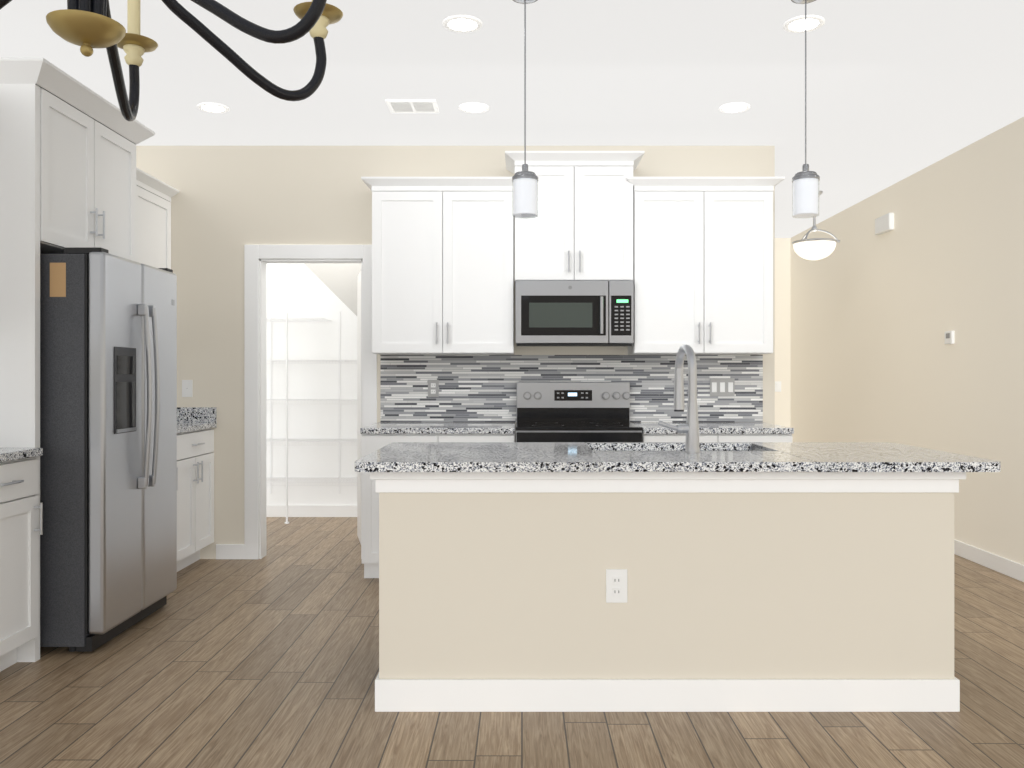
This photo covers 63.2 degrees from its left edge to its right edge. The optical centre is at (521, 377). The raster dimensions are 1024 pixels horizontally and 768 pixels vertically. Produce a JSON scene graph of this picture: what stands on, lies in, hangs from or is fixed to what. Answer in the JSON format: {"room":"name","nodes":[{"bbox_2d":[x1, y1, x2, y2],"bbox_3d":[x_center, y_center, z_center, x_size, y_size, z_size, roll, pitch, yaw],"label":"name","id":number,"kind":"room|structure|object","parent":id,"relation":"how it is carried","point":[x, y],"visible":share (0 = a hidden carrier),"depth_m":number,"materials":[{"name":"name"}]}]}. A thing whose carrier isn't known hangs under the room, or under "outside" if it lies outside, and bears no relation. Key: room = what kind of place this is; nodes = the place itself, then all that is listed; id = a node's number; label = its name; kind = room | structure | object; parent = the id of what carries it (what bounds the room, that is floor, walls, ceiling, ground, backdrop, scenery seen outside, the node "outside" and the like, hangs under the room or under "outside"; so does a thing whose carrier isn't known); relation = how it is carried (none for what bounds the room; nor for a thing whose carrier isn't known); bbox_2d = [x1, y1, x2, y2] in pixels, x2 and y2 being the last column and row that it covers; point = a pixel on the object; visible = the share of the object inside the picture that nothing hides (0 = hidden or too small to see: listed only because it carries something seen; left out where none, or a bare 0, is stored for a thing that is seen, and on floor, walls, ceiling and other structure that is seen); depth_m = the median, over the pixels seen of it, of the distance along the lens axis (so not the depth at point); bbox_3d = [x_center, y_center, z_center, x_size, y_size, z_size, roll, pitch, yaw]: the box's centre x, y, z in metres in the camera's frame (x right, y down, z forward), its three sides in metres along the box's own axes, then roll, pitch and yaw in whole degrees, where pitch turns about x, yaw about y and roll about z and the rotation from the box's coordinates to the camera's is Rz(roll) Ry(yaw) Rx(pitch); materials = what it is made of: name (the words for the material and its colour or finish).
{"room":"kitchen","nodes":[
{"label":"kitchen","id":0,"kind":"room"},
{"bbox_2d":[20,270,39,353],"bbox_3d":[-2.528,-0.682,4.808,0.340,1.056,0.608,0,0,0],"label":"upper cabinet","id":1,"kind":"object","parent":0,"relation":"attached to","point":[29,279],"depth_m":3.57,"materials":[{"name":"white wood"}]},
{"bbox_2d":[0,82,103,261],"bbox_3d":[-2.391,-0.925,3.862,0.614,0.670,0.506,0,0,0],"label":"upper cabinet","id":2,"kind":"object","parent":0,"relation":"attached to","point":[72,174],"depth_m":3.66,"materials":[{"name":"white wood"}]},
{"bbox_2d":[0,122,139,269],"bbox_3d":[-2.391,-0.925,4.247,0.614,0.670,0.505,0,0,0],"label":"upper cabinet","id":3,"kind":"object","parent":0,"relation":"attached to","point":[121,173],"depth_m":4.33,"materials":[{"name":"white wood"}]},
{"bbox_2d":[266,263,360,504],"bbox_3d":[-1.690,-0.170,6.950,1.720,2.780,0.900,0,0,0],"label":"wall","id":4,"kind":"structure","parent":0,"point":[325,291],"depth_m":6.48,"materials":[{"name":"white paint"}]},
{"bbox_2d":[266,505,356,516],"bbox_3d":[-1.675,1.170,7.293,1.490,0.100,0.014,0,0,0],"label":"baseboard","id":5,"kind":"structure","parent":4,"relation":"attached to","point":[271,510],"depth_m":7.29,"materials":[{"name":"white"}]},
{"bbox_2d":[136,146,774,558],"bbox_3d":[-0.500,-0.170,5.651,4.400,2.780,0.138,0,0,0],"label":"wall","id":6,"kind":"structure","parent":0,"point":[228,202],"depth_m":5.60,"materials":[{"name":"beige paint"}]},
{"bbox_2d":[140,178,175,268],"bbox_3d":[-2.528,-0.682,5.294,0.340,1.056,0.607,0,0,0],"label":"upper cabinet","id":7,"kind":"object","parent":6,"relation":"attached to","point":[155,203],"depth_m":5.36,"materials":[{"name":"white wood"}]},
{"bbox_2d":[244,245,376,558],"bbox_3d":[-1.418,0.164,5.651,0.888,2.112,0.138,0,0,0],"label":"door frame","id":8,"kind":"structure","parent":6,"relation":"attached to","point":[257,258],"depth_m":5.58,"materials":[{"name":"white wood"}]},
{"bbox_2d":[357,271,360,543],"bbox_3d":[-1.157,0.216,6.062,0.035,1.992,0.690,0,0,-15],"label":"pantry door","id":9,"kind":"structure","parent":6,"relation":"in","point":[358,402],"depth_m":6.16,"materials":[{"name":"white wood"}]},
{"bbox_2d":[368,183,455,354],"bbox_3d":[-0.695,-0.682,5.428,0.510,1.056,0.340,0,0,0],"label":"upper cabinet","id":10,"kind":"object","parent":6,"relation":"attached to","point":[414,224],"depth_m":5.27,"materials":[{"name":"white wood"}]},
{"bbox_2d":[456,183,515,354],"bbox_3d":[-0.307,-0.682,5.428,0.510,1.056,0.340,0,0,0],"label":"upper cabinet","id":11,"kind":"object","parent":6,"relation":"attached to","point":[484,285],"depth_m":5.27,"materials":[{"name":"white wood"}]},
{"bbox_2d":[512,159,587,282],"bbox_3d":[0.172,-0.988,5.421,0.436,0.753,0.355,0,0,0],"label":"upper cabinet","id":12,"kind":"object","parent":6,"relation":"attached to","point":[551,245],"depth_m":5.24,"materials":[{"name":"white wood"}]},
{"bbox_2d":[516,280,633,345],"bbox_3d":[0.329,-0.403,5.378,0.738,0.410,0.441,0,0,0],"label":"microwave","id":13,"kind":"object","parent":12,"relation":"attached to","point":[574,312],"visible":1,"depth_m":5.20,"materials":[{"name":"grey metal"}]},
{"bbox_2d":[427,378,734,397],"bbox_3d":[0.398,0.069,5.587,2.058,0.126,0.010,0,0,0],"label":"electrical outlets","id":14,"kind":"structure","parent":6,"relation":"attached to","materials":[{"name":"grey"}]},
{"bbox_2d":[588,159,635,282],"bbox_3d":[0.486,-0.988,5.421,0.436,0.753,0.355,0,0,0],"label":"upper cabinet","id":15,"kind":"object","parent":6,"relation":"attached to","point":[611,182],"depth_m":5.25,"materials":[{"name":"white wood"}]},
{"bbox_2d":[628,183,715,354],"bbox_3d":[0.961,-0.682,5.428,0.501,1.056,0.340,0,0,0],"label":"upper cabinet","id":16,"kind":"object","parent":6,"relation":"attached to","point":[691,258],"depth_m":5.27,"materials":[{"name":"white wood"}]},
{"bbox_2d":[716,183,775,354],"bbox_3d":[1.340,-0.682,5.428,0.501,1.056,0.340,0,0,0],"label":"upper cabinet","id":17,"kind":"object","parent":6,"relation":"attached to","point":[744,211],"depth_m":5.27,"materials":[{"name":"white wood"}]},
{"bbox_2d":[0,517,1023,767],"bbox_3d":[0.150,1.245,3.400,6.100,0.050,12.200,0,0,0],"label":"floor","id":18,"kind":"structure","parent":0,"point":[270,659],"depth_m":3.03,"materials":[{"name":"brown wood"}]},
{"bbox_2d":[0,458,42,671],"bbox_3d":[-2.383,0.777,3.302,0.630,0.885,0.526,0,0,0],"label":"base cabinet","id":19,"kind":"object","parent":18,"relation":"on","point":[21,509],"depth_m":3.45,"materials":[{"name":"white wood"}]},
{"bbox_2d":[0,446,42,461],"bbox_3d":[-2.375,0.317,2.429,0.646,0.035,2.279,0,0,0],"label":"countertop","id":20,"kind":"structure","parent":19,"relation":"on","point":[7,453],"depth_m":3.45,"materials":[{"name":"grey stone"}]},
{"bbox_2d":[20,434,179,571],"bbox_3d":[-2.383,0.777,4.758,0.630,0.885,0.508,0,0,0],"label":"base cabinet","id":21,"kind":"object","parent":18,"relation":"on","point":[23,441],"depth_m":5.01,"materials":[{"name":"white wood"}]},
{"bbox_2d":[40,247,176,651],"bbox_3d":[-2.224,0.323,4.054,0.903,1.795,0.791,0,0,0],"label":"refrigerator","id":22,"kind":"object","parent":18,"relation":"on","point":[108,434],"visible":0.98,"depth_m":3.68,"materials":[{"name":"silver metal"}]},
{"bbox_2d":[180,430,213,569],"bbox_3d":[-2.383,0.777,5.244,0.630,0.885,0.708,0,0,0],"label":"base cabinet","id":23,"kind":"object","parent":18,"relation":"on","point":[196,448],"depth_m":5.29,"materials":[{"name":"white wood"}]},
{"bbox_2d":[20,422,215,437],"bbox_3d":[-2.375,0.317,5.037,0.646,0.035,1.076,0,0,0],"label":"countertop","id":24,"kind":"structure","parent":23,"relation":"on","point":[182,427],"depth_m":5.21,"materials":[{"name":"grey stone"}]},
{"bbox_2d":[266,311,356,523],"bbox_3d":[-1.690,0.320,7.119,1.515,1.800,0.354,0,0,0],"label":"wire shelves","id":25,"kind":"object","parent":18,"relation":"on","point":[270,440],"visible":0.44,"depth_m":6.97,"materials":[{"name":"white metal"}]},
{"bbox_2d":[362,435,451,577],"bbox_3d":[-0.700,0.778,5.283,0.521,0.885,0.630,0,0,0],"label":"base cabinet","id":26,"kind":"object","parent":18,"relation":"on","point":[370,443],"depth_m":4.97,"materials":[{"name":"white wood"}]},
{"bbox_2d":[360,423,515,434],"bbox_3d":[-0.502,0.318,5.272,0.920,0.035,0.637,0,0,0],"label":"countertop","id":27,"kind":"structure","parent":26,"relation":"on","point":[377,428],"depth_m":4.95,"materials":[{"name":"grey stone"}]},
{"bbox_2d":[452,435,515,441],"bbox_3d":[-0.301,0.778,5.283,0.519,0.885,0.630,0,0,0],"label":"base cabinet","id":28,"kind":"object","parent":18,"relation":"on","point":[455,438],"depth_m":4.97,"materials":[{"name":"white wood"}]},
{"bbox_2d":[516,382,642,441],"bbox_3d":[0.340,0.624,5.231,0.754,1.192,0.713,0,0,0],"label":"range","id":29,"kind":"object","parent":18,"relation":"on","point":[573,411],"visible":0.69,"depth_m":5.52,"materials":[{"name":"silver metal"}]},
{"bbox_2d":[370,448,965,711],"bbox_3d":[0.530,0.778,3.438,2.168,0.885,0.836,0,0,0],"label":"kitchen island","id":30,"kind":"object","parent":18,"relation":"on","point":[692,573],"depth_m":3.05,"materials":[{"name":"beige paint"}]},
{"bbox_2d":[355,440,1000,471],"bbox_3d":[0.556,0.318,3.406,2.312,0.035,0.908,0,0,0],"label":"island countertop","id":31,"kind":"structure","parent":30,"relation":"on","point":[396,456],"depth_m":3.09,"materials":[{"name":"grey stone"}]},
{"bbox_2d":[642,431,731,441],"bbox_3d":[0.977,0.778,5.283,0.509,0.885,0.630,0,0,0],"label":"base cabinet","id":32,"kind":"object","parent":18,"relation":"on","point":[645,438],"depth_m":4.97,"materials":[{"name":"white wood"}]},
{"bbox_2d":[633,423,793,434],"bbox_3d":[1.171,0.318,5.272,0.898,0.035,0.637,0,0,0],"label":"countertop","id":33,"kind":"structure","parent":32,"relation":"on","point":[648,428],"depth_m":4.95,"materials":[{"name":"grey stone"}]},
{"bbox_2d":[732,435,791,441],"bbox_3d":[1.364,0.778,5.283,0.509,0.885,0.630,0,0,0],"label":"base cabinet","id":34,"kind":"object","parent":18,"relation":"on","point":[735,438],"depth_m":4.97,"materials":[{"name":"white wood"}]},
{"bbox_2d":[0,0,1023,237],"bbox_3d":[0.150,-1.590,3.400,6.100,0.060,12.200,0,0,0],"label":"ceiling","id":35,"kind":"structure","parent":0,"point":[897,91],"depth_m":4.31,"materials":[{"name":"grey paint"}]},
{"bbox_2d":[46,0,157,120],"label":"chandelier","id":36,"kind":"object","parent":35,"relation":"hanging from","point":[87,26],"depth_m":1.47,"materials":[{"name":"gold metal"}]},
{"bbox_2d":[197,102,228,112],"bbox_3d":[-1.782,-1.555,4.806,0.176,0.008,0.176,0,0,0],"label":"recessed light","id":37,"kind":"object","parent":35,"relation":"in","point":[212,107],"visible":0.98,"depth_m":4.79,"materials":[{"name":"white"}]},
{"bbox_2d":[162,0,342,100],"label":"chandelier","id":38,"kind":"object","parent":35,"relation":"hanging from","point":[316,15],"depth_m":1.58,"materials":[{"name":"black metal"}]},
{"bbox_2d":[385,99,438,112],"bbox_3d":[-0.625,-1.554,4.772,0.280,0.010,0.215,0,0,0],"label":"ceiling vent","id":39,"kind":"object","parent":35,"relation":"in","point":[412,106],"visible":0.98,"depth_m":4.75,"materials":[{"name":"white metal"}]},
{"bbox_2d":[442,15,481,32],"bbox_3d":[-0.262,-1.555,3.667,0.176,0.008,0.176,0,0,0],"label":"recessed light","id":40,"kind":"object","parent":35,"relation":"in","point":[462,23],"visible":1,"depth_m":3.66,"materials":[{"name":"white plastic"}]},
{"bbox_2d":[459,102,488,112],"bbox_3d":[-0.277,-1.555,4.806,0.176,0.008,0.176,0,0,0],"label":"recessed light","id":41,"kind":"object","parent":35,"relation":"in","point":[472,107],"visible":1,"depth_m":4.79,"materials":[{"name":"white"}]},
{"bbox_2d":[512,0,537,217],"bbox_3d":[0.013,-1.109,3.400,0.120,0.899,0.120,0,0,0],"label":"pendant light","id":42,"kind":"object","parent":35,"relation":"hanging from","point":[524,191],"visible":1,"depth_m":3.37,"materials":[{"name":"white glass"}]},
{"bbox_2d":[719,102,749,112],"bbox_3d":[1.227,-1.555,4.806,0.176,0.008,0.176,0,0,0],"label":"recessed light","id":43,"kind":"object","parent":35,"relation":"in","point":[737,107],"visible":0.96,"depth_m":4.79,"materials":[{"name":"white"}]},
{"bbox_2d":[783,15,824,32],"bbox_3d":[1.241,-1.555,3.667,0.176,0.008,0.176,0,0,0],"label":"recessed light","id":44,"kind":"object","parent":35,"relation":"in","point":[797,24],"visible":0.98,"depth_m":3.66,"materials":[{"name":"white"}]},
{"bbox_2d":[791,0,819,217],"bbox_3d":[1.159,-1.109,3.400,0.120,0.899,0.120,0,0,0],"label":"pendant light","id":45,"kind":"object","parent":35,"relation":"hanging from","point":[805,193],"visible":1,"depth_m":3.37,"materials":[{"name":"white glass"}]},
{"bbox_2d":[792,191,839,259],"bbox_3d":[2.472,-1.274,7.007,0.384,0.571,0.375,0,0,0],"label":"light","id":46,"kind":"object","parent":35,"relation":"hanging from","point":[804,247],"visible":0.98,"depth_m":6.90,"materials":[{"name":"white glass"}]},
{"bbox_2d":[775,238,789,426],"bbox_3d":[2.290,-0.170,9.360,1.420,2.780,0.120,0,0,0],"label":"wall","id":47,"kind":"structure","parent":0,"point":[782,324],"depth_m":9.30,"materials":[{"name":"beige paint"}]},
{"bbox_2d":[775,381,780,391],"bbox_3d":[2.860,0.100,9.295,0.070,0.115,0.010,0,0,0],"label":"light switch","id":48,"kind":"object","parent":47,"relation":"attached to","point":[777,386],"visible":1,"depth_m":9.29,"materials":[{"name":"white plastic"}]},
{"bbox_2d":[790,117,1023,564],"bbox_3d":[3.060,-0.170,3.410,0.120,2.780,12.020,0,0,0],"label":"wall","id":49,"kind":"structure","parent":0,"point":[874,357],"depth_m":6.05,"materials":[{"name":"beige paint"}]},
{"bbox_2d":[875,213,893,234],"bbox_3d":[2.978,-1.260,6.840,0.045,0.140,0.280,0,0,0],"label":"door chime","id":50,"kind":"object","parent":49,"relation":"attached to","point":[884,224],"visible":1,"depth_m":6.79,"materials":[{"name":"white plastic"}]},
{"bbox_2d":[945,331,954,343],"bbox_3d":[2.988,-0.280,5.820,0.024,0.090,0.100,0,0,0],"label":"thermostat","id":51,"kind":"object","parent":49,"relation":"attached to","point":[949,337],"visible":0.98,"depth_m":5.79,"materials":[{"name":"white plastic"}]},
{"bbox_2d":[954,539,1023,581],"bbox_3d":[2.992,1.170,3.350,0.017,0.100,11.900,0,0,0],"label":"baseboard","id":52,"kind":"structure","parent":49,"relation":"attached to","point":[1005,566],"depth_m":5.31,"materials":[{"name":"white wood"}]}
]}

